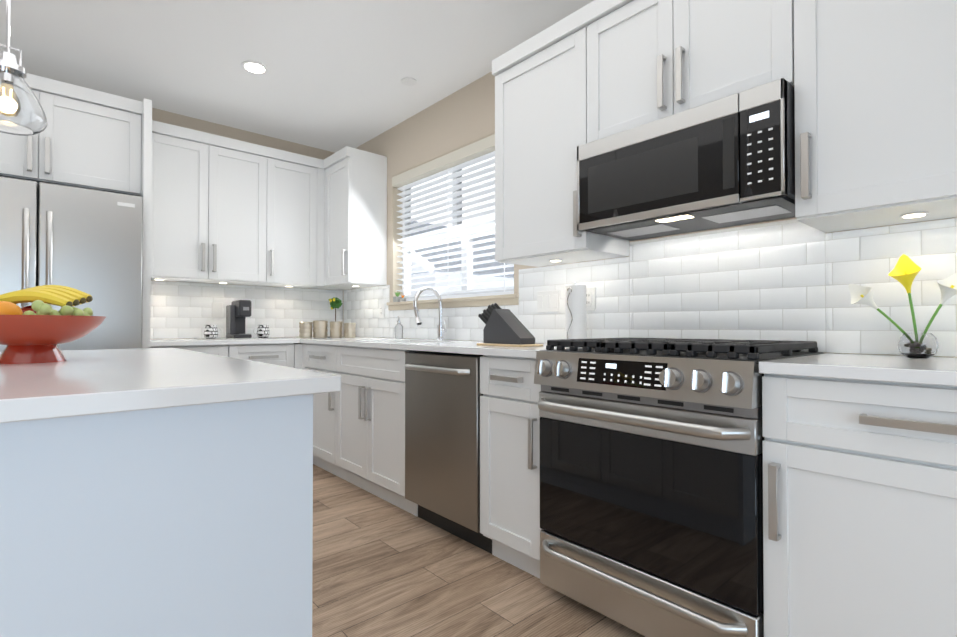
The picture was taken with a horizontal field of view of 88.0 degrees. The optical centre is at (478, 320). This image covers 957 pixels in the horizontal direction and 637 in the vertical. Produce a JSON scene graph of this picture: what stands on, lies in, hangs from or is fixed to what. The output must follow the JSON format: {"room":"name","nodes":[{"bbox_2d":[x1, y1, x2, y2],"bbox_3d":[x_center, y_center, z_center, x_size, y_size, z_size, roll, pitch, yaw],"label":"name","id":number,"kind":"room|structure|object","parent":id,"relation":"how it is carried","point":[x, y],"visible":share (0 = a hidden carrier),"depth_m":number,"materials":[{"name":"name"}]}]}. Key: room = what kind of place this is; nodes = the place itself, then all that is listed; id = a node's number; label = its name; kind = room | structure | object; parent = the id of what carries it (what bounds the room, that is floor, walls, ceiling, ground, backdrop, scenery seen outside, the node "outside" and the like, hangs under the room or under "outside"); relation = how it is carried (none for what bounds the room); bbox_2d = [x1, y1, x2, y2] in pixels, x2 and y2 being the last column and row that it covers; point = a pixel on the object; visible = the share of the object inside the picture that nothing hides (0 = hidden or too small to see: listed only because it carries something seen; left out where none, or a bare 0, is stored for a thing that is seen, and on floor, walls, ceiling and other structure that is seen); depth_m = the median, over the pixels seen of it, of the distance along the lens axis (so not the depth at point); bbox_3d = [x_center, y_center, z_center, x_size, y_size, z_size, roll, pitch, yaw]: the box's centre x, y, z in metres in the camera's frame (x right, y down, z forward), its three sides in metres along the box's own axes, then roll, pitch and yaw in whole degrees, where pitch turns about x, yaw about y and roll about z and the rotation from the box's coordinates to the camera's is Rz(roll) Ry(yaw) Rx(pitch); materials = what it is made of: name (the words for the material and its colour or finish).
{"room":"kitchen","nodes":[
{"label":"kitchen","id":0,"kind":"room"},
{"bbox_2d":[152,108,333,338],"bbox_3d":[-3.443,-0.237,2.584,5.810,2.550,0.160,1,-1,-41],"label":"wall","id":1,"kind":"structure","parent":0,"point":[163,116],"depth_m":3.86,"materials":[{"name":"beige paint"}]},
{"bbox_2d":[151,120,270,285],"bbox_3d":[-1.953,-0.785,3.579,0.829,1.010,0.327,1,-1,-41],"label":"upper cabinet","id":2,"kind":"object","parent":1,"relation":"attached to","point":[231,211],"depth_m":3.41,"materials":[{"name":"white wood"}]},
{"bbox_2d":[212,302,222,317],"bbox_3d":[-1.978,-0.075,3.752,0.075,0.115,0.005,1,-1,-41],"label":"electrical outlet","id":3,"kind":"object","parent":1,"relation":"attached to","point":[217,310],"visible":1,"depth_m":3.75,"materials":[{"name":"white plastic"}]},
{"bbox_2d":[150,280,341,338],"bbox_3d":[-1.795,-0.069,3.918,1.530,0.411,0.019,1,-1,-41],"label":"tile backsplash","id":4,"kind":"structure","parent":1,"relation":"attached to","point":[179,310],"depth_m":3.82,"materials":[{"name":"white tile"}]},
{"bbox_2d":[255,145,330,288],"bbox_3d":[-1.526,-0.781,3.943,0.527,1.010,0.347,1,-1,-41],"label":"upper cabinet","id":5,"kind":"object","parent":1,"relation":"attached to","point":[290,250],"depth_m":3.82,"materials":[{"name":"white wood"}]},
{"bbox_2d":[315,286,356,289],"bbox_3d":[-1.223,-0.778,4.211,0.330,1.010,0.347,1,-1,-41],"label":"upper cabinet","id":6,"kind":"object","parent":1,"relation":"attached to","point":[332,287],"depth_m":4.25,"materials":[{"name":"white wood"}]},
{"bbox_2d":[0,0,593,152],"bbox_3d":[-1.078,-1.591,0.045,5.970,0.100,7.120,1,-1,-41],"label":"ceiling","id":7,"kind":"structure","parent":0,"point":[338,71],"depth_m":2.79,"materials":[{"name":"white paint"}]},
{"bbox_2d":[0,0,46,135],"bbox_3d":[-1.504,-1.068,1.585,0.194,0.910,0.194,1,-1,-41],"label":"pendant light","id":8,"kind":"object","parent":7,"relation":"hanging from","point":[22,112],"visible":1,"depth_m":1.56,"materials":[{"name":"clear glass"}]},
{"bbox_2d":[241,61,267,74],"bbox_3d":[-1.335,-1.504,2.954,0.150,0.006,0.150,1,-1,-41],"label":"recessed light","id":9,"kind":"object","parent":7,"relation":"in","point":[253,67],"visible":1,"depth_m":2.94,"materials":[{"name":"white plastic"}]},
{"bbox_2d":[401,77,416,85],"bbox_3d":[-0.439,-1.502,3.119,0.100,0.006,0.100,1,-1,-41],"label":"sprinkler","id":10,"kind":"object","parent":7,"relation":"attached to","point":[408,81],"visible":1,"depth_m":3.11,"materials":[{"name":"white plastic"}]},
{"bbox_2d":[312,464,644,636],"bbox_3d":[-1.078,1.038,0.014,5.970,0.060,7.120,1,-1,-41],"label":"floor","id":11,"kind":"structure","parent":0,"point":[381,567],"depth_m":1.92,"materials":[{"name":"brown wood"}]},
{"bbox_2d":[0,176,142,351],"bbox_3d":[-2.472,0.166,2.772,0.900,1.750,0.777,1,-1,-41],"label":"fridge","id":12,"kind":"object","parent":11,"relation":"on","point":[88,241],"visible":0.4,"depth_m":2.65,"materials":[{"name":"grey metal"}]},
{"bbox_2d":[0,73,151,347],"bbox_3d":[-2.523,-0.129,2.833,0.996,2.340,0.677,1,-1,-41],"label":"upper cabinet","id":13,"kind":"object","parent":11,"relation":"on","point":[87,138],"visible":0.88,"depth_m":2.80,"materials":[{"name":"white wood"}]},
{"bbox_2d":[0,396,312,636],"bbox_3d":[-1.187,0.579,1.171,1.052,0.886,1.530,1,-1,-41],"label":"kitchen island","id":14,"kind":"object","parent":11,"relation":"on","point":[156,492],"depth_m":0.77,"materials":[{"name":"white wood"}]},
{"bbox_2d":[0,348,340,423],"bbox_3d":[-1.199,0.121,1.166,1.100,0.030,1.600,1,-1,-41],"label":"island countertop","id":15,"kind":"structure","parent":14,"relation":"on","point":[100,382],"depth_m":0.85,"materials":[{"name":"white stone"}]},
{"bbox_2d":[0,285,105,363],"bbox_3d":[-1.153,0.006,1.282,0.306,0.204,0.306,1,-1,-41],"label":"fruit bowl","id":16,"kind":"object","parent":15,"relation":"on","point":[38,329],"visible":1,"depth_m":1.24,"materials":[{"name":"red ceramic"}]},
{"bbox_2d":[150,345,227,356],"bbox_3d":[-2.000,0.605,3.326,0.442,0.884,0.619,1,-1,-41],"label":"base cabinet","id":17,"kind":"object","parent":11,"relation":"on","point":[220,350],"visible":0.08,"depth_m":3.19,"materials":[{"name":"white wood"}]},
{"bbox_2d":[150,338,299,346],"bbox_3d":[-1.828,0.149,3.488,0.914,0.030,0.612,1,-1,-41],"label":"countertop","id":18,"kind":"structure","parent":17,"relation":"on","point":[174,342],"depth_m":3.24,"materials":[{"name":"white stone"}]},
{"bbox_2d":[193,337,278,339],"bbox_3d":[-1.767,0.133,3.620,0.500,0.006,0.300,1,-1,-41],"label":"tray","id":19,"kind":"object","parent":18,"relation":"on","point":[234,338],"visible":0.81,"depth_m":3.48,"materials":[{"name":"grey"}]},
{"bbox_2d":[204,325,221,337],"bbox_3d":[-1.876,0.081,3.498,0.117,0.095,0.092,1,-1,-41],"label":"mug","id":20,"kind":"object","parent":19,"relation":"on","point":[210,331],"visible":1,"depth_m":3.46,"materials":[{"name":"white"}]},
{"bbox_2d":[226,300,251,337],"bbox_3d":[-1.765,-0.007,3.656,0.129,0.275,0.212,1,-1,-41],"label":"coffee maker","id":21,"kind":"object","parent":19,"relation":"on","point":[238,312],"visible":1,"depth_m":3.61,"materials":[{"name":"grey plastic"}]},
{"bbox_2d":[253,325,269,337],"bbox_3d":[-1.628,0.083,3.717,0.117,0.095,0.092,1,-1,-41],"label":"mug","id":22,"kind":"object","parent":19,"relation":"on","point":[263,331],"visible":1,"depth_m":3.69,"materials":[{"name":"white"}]},
{"bbox_2d":[228,343,293,367],"bbox_3d":[-1.669,0.609,3.618,0.434,0.884,0.619,1,-1,-41],"label":"base cabinet","id":23,"kind":"object","parent":11,"relation":"on","point":[280,354],"visible":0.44,"depth_m":3.43,"materials":[{"name":"white wood"}]},
{"bbox_2d":[293,343,314,464],"bbox_3d":[-1.252,0.613,3.977,0.662,0.884,0.637,1,-1,-41],"label":"cabinet filler","id":24,"kind":"object","parent":11,"relation":"on","point":[299,355],"visible":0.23,"depth_m":3.58,"materials":[{"name":"white wood"}]},
{"bbox_2d":[305,344,346,480],"bbox_3d":[-0.866,0.608,3.558,0.639,0.884,0.498,1,-1,-41],"label":"base cabinet","id":25,"kind":"object","parent":11,"relation":"on","point":[320,358],"visible":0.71,"depth_m":3.33,"materials":[{"name":"white wood"}]},
{"bbox_2d":[336,346,421,515],"bbox_3d":[-0.433,0.602,3.067,0.639,0.884,0.806,1,-1,-41],"label":"base cabinet","id":26,"kind":"object","parent":11,"relation":"on","point":[370,426],"visible":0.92,"depth_m":2.83,"materials":[{"name":"white wood"}]},
{"bbox_2d":[274,336,581,358],"bbox_3d":[-0.496,0.145,3.151,0.632,0.030,2.881,1,-1,-41],"label":"countertop","id":27,"kind":"structure","parent":26,"relation":"on","point":[455,346],"depth_m":2.53,"materials":[{"name":"white stone"}]},
{"bbox_2d":[299,322,312,337],"bbox_3d":[-1.321,0.075,3.788,0.098,0.125,0.098,1,-1,-41],"label":"canister","id":28,"kind":"object","parent":27,"relation":"on","point":[305,330],"visible":1,"depth_m":3.75,"materials":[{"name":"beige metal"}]},
{"bbox_2d":[313,320,327,337],"bbox_3d":[-1.223,0.070,3.829,0.112,0.135,0.112,1,-1,-41],"label":"canister","id":29,"kind":"object","parent":27,"relation":"on","point":[320,329],"visible":1,"depth_m":3.78,"materials":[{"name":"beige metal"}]},
{"bbox_2d":[330,321,342,337],"bbox_3d":[-1.105,0.074,3.846,0.096,0.128,0.096,1,-1,-41],"label":"canister","id":30,"kind":"object","parent":27,"relation":"on","point":[335,329],"visible":1,"depth_m":3.81,"materials":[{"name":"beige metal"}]},
{"bbox_2d":[329,297,341,320],"bbox_3d":[-1.220,-0.026,4.229,0.123,0.337,0.115,1,-1,-41],"label":"topiary","id":31,"kind":"object","parent":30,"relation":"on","point":[335,303],"visible":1,"depth_m":4.20,"materials":[{"name":"green plant"}]},
{"bbox_2d":[344,323,355,337],"bbox_3d":[-0.996,0.079,3.836,0.090,0.118,0.090,1,-1,-41],"label":"canister","id":32,"kind":"object","parent":27,"relation":"on","point":[349,330],"visible":1,"depth_m":3.80,"materials":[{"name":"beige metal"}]},
{"bbox_2d":[395,316,402,338],"bbox_3d":[-0.575,0.054,3.567,0.065,0.162,0.060,1,-1,-41],"label":"soap dispenser","id":33,"kind":"object","parent":27,"relation":"on","point":[398,330],"visible":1,"depth_m":3.55,"materials":[{"name":"clear glass"}]},
{"bbox_2d":[413,286,446,339],"bbox_3d":[-0.302,-0.044,3.162,0.241,0.348,0.098,1,-1,-41],"label":"faucet","id":34,"kind":"object","parent":27,"relation":"on","point":[441,329],"visible":1,"depth_m":3.19,"materials":[{"name":"silver metal"}]},
{"bbox_2d":[477,343,542,346],"bbox_3d":[0.145,0.116,2.341,0.150,0.010,0.300,1,-1,-41],"label":"board","id":35,"kind":"object","parent":27,"relation":"on","point":[514,345],"visible":0.81,"depth_m":2.25,"materials":[{"name":"beige wood"}]},
{"bbox_2d":[478,303,534,344],"bbox_3d":[0.117,0.012,2.366,0.100,0.198,0.322,1,-1,-41],"label":"knife block","id":36,"kind":"object","parent":35,"relation":"on","point":[504,326],"visible":1,"depth_m":2.32,"materials":[{"name":"grey plastic"}]},
{"bbox_2d":[565,283,586,338],"bbox_3d":[0.465,-0.029,2.365,0.140,0.300,0.140,1,-1,-41],"label":"paper towel holder","id":37,"kind":"object","parent":27,"relation":"on","point":[575,312],"visible":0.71,"depth_m":2.32,"materials":[{"name":"silver metal"}]},
{"bbox_2d":[405,351,491,553],"bbox_3d":[0.011,0.602,2.533,0.649,0.872,0.572,1,-1,-41],"label":"dishwasher","id":38,"kind":"object","parent":11,"relation":"on","point":[443,394],"visible":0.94,"depth_m":2.32,"materials":[{"name":"grey metal"}]},
{"bbox_2d":[480,355,542,578],"bbox_3d":[0.338,0.592,2.196,0.639,0.884,0.357,1,-1,-41],"label":"base cabinet","id":39,"kind":"object","parent":11,"relation":"on","point":[510,390],"visible":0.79,"depth_m":2.01,"materials":[{"name":"white wood"}]},
{"bbox_2d":[534,338,823,636],"bbox_3d":[0.680,0.551,1.752,0.697,0.956,0.752,1,-1,-41],"label":"range","id":40,"kind":"object","parent":11,"relation":"on","point":[651,488],"visible":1,"depth_m":1.50,"materials":[{"name":"silver metal"}]},
{"bbox_2d":[762,374,956,636],"bbox_3d":[1.165,0.581,1.260,0.639,0.884,0.617,1,-1,-41],"label":"base cabinet","id":41,"kind":"object","parent":11,"relation":"on","point":[859,508],"visible":1,"depth_m":1.15,"materials":[{"name":"white wood"}]},
{"bbox_2d":[759,353,956,385],"bbox_3d":[1.263,0.122,1.160,0.632,0.030,0.900,1,-1,-41],"label":"countertop","id":42,"kind":"structure","parent":41,"relation":"on","point":[929,371],"depth_m":1.19,"materials":[{"name":"white stone"}]},
{"bbox_2d":[848,254,956,357],"bbox_3d":[1.255,-0.044,1.462,0.105,0.309,0.270,1,-1,-41],"label":"flower vase","id":43,"kind":"object","parent":42,"relation":"on","point":[904,272],"visible":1,"depth_m":1.44,"materials":[{"name":"clear glass"}]},
{"bbox_2d":[343,71,956,356],"bbox_3d":[1.098,-0.244,1.953,0.160,2.550,7.120,1,-1,-41],"label":"wall","id":44,"kind":"structure","parent":0,"point":[463,116],"depth_m":3.38,"materials":[{"name":"beige paint"}]},
{"bbox_2d":[323,146,386,287],"bbox_3d":[-0.986,-0.781,3.921,0.359,1.010,0.400,1,-1,-41],"label":"upper cabinet","id":45,"kind":"object","parent":44,"relation":"attached to","point":[356,223],"visible":1,"depth_m":3.79,"materials":[{"name":"white wood"}]},
{"bbox_2d":[379,304,384,317],"bbox_3d":[-0.766,-0.073,3.917,0.008,0.115,0.075,1,-1,-41],"label":"outlet","id":46,"kind":"object","parent":44,"relation":"attached to","point":[381,310],"visible":1,"depth_m":3.91,"materials":[{"name":"white plastic"}]},
{"bbox_2d":[387,294,518,309],"bbox_3d":[-0.209,-0.113,3.353,0.113,0.060,1.400,1,-1,-41],"label":"window sill","id":47,"kind":"structure","parent":44,"relation":"attached to","point":[509,299],"depth_m":3.17,"materials":[{"name":"beige wood"}]},
{"bbox_2d":[393,291,397,301],"bbox_3d":[-0.617,-0.179,3.772,0.048,0.082,0.048,1,-1,-41],"label":"succulent pot","id":48,"kind":"object","parent":47,"relation":"on","point":[397,298],"depth_m":3.76,"materials":[{"name":"grey ceramic"}]},
{"bbox_2d":[398,293,405,301],"bbox_3d":[-0.568,-0.165,3.717,0.032,0.054,0.032,1,-1,-41],"label":"succulent pot","id":49,"kind":"object","parent":47,"relation":"on","point":[400,299],"depth_m":3.71,"materials":[{"name":"grey ceramic"}]},
{"bbox_2d":[392,133,514,301],"bbox_3d":[-0.180,-0.632,3.384,0.157,0.980,1.330,1,-1,-41],"label":"window","id":50,"kind":"structure","parent":44,"relation":"in","point":[470,151],"depth_m":3.46,"materials":[{"name":"beige"}]},
{"bbox_2d":[397,151,513,300],"bbox_3d":[-0.188,-0.589,3.377,0.051,0.886,1.300,1,-1,-41],"label":"window blind slats","id":51,"kind":"object","parent":50,"relation":"attached to","point":[461,179],"visible":0.67,"depth_m":3.36,"materials":[{"name":"white plastic"}]},
{"bbox_2d":[537,290,559,311],"bbox_3d":[0.370,-0.100,2.633,0.008,0.113,0.155,1,-1,-41],"label":"switch plate","id":52,"kind":"object","parent":44,"relation":"attached to","point":[548,301],"visible":1,"depth_m":2.62,"materials":[{"name":"white plastic"}]},
{"bbox_2d":[492,7,628,266],"bbox_3d":[0.376,-0.799,2.380,0.359,1.010,0.560,1,-1,-41],"label":"upper cabinet","id":53,"kind":"object","parent":44,"relation":"attached to","point":[540,106],"visible":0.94,"depth_m":2.27,"materials":[{"name":"white wood"}]},
{"bbox_2d":[549,259,561,261],"bbox_3d":[0.375,-0.290,2.409,0.063,0.008,0.064,1,-1,-41],"label":"spotlight","id":54,"kind":"object","parent":53,"relation":"attached to","point":[555,260],"visible":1,"depth_m":2.39,"materials":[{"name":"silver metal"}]},
{"bbox_2d":[586,287,595,310],"bbox_3d":[0.541,-0.103,2.439,0.008,0.116,0.082,1,-1,-41],"label":"outlet","id":55,"kind":"object","parent":44,"relation":"attached to","point":[591,297],"visible":0.75,"depth_m":2.42,"materials":[{"name":"white plastic"}]},
{"bbox_2d":[342,218,956,356],"bbox_3d":[0.286,-0.115,2.735,0.020,0.476,4.550,1,-1,-41],"label":"tile backsplash","id":56,"kind":"structure","parent":44,"relation":"attached to","point":[789,280],"depth_m":1.89,"materials":[{"name":"white tile"}]},
{"bbox_2d":[583,0,793,142],"bbox_3d":[0.813,-1.012,1.888,0.359,0.595,0.760,1,-1,-41],"label":"upper cabinet","id":57,"kind":"object","parent":44,"relation":"attached to","point":[648,61],"visible":0.75,"depth_m":1.78,"materials":[{"name":"white wood"}]},
{"bbox_2d":[577,78,794,240],"bbox_3d":[0.796,-0.536,1.867,0.392,0.347,0.752,1,-1,-41],"label":"microwave","id":58,"kind":"object","parent":57,"relation":"attached to","point":[728,161],"visible":0.96,"depth_m":1.68,"materials":[{"name":"grey"}]},
{"bbox_2d":[794,0,956,232],"bbox_3d":[1.265,-0.811,1.375,0.359,1.010,0.603,1,-1,-41],"label":"upper cabinet","id":59,"kind":"object","parent":44,"relation":"attached to","point":[875,97],"visible":1,"depth_m":1.37,"materials":[{"name":"white wood"}]},
{"bbox_2d":[900,211,928,217],"bbox_3d":[1.250,-0.301,1.420,0.063,0.008,0.064,1,-1,-41],"label":"spotlight","id":60,"kind":"object","parent":59,"relation":"attached to","point":[915,214],"visible":1,"depth_m":1.41,"materials":[{"name":"silver metal"}]},
{"label":"outside","id":61,"kind":"structure","parent":0,"visible":0},
{"bbox_2d":[411,221,478,294],"bbox_3d":[-1.130,0.505,16.259,6.720,7.388,7.693,1,-1,-41],"label":"house","id":62,"kind":"structure","parent":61,"point":[455,282],"depth_m":12.19,"materials":[{"name":"white"}]},
{"bbox_2d":[479,234,513,288],"bbox_3d":[6.524,0.229,14.020,12.220,7.887,13.198,1,-1,-41],"label":"house","id":63,"kind":"structure","parent":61,"point":[485,279],"depth_m":13.25,"materials":[{"name":"white"}]}
]}

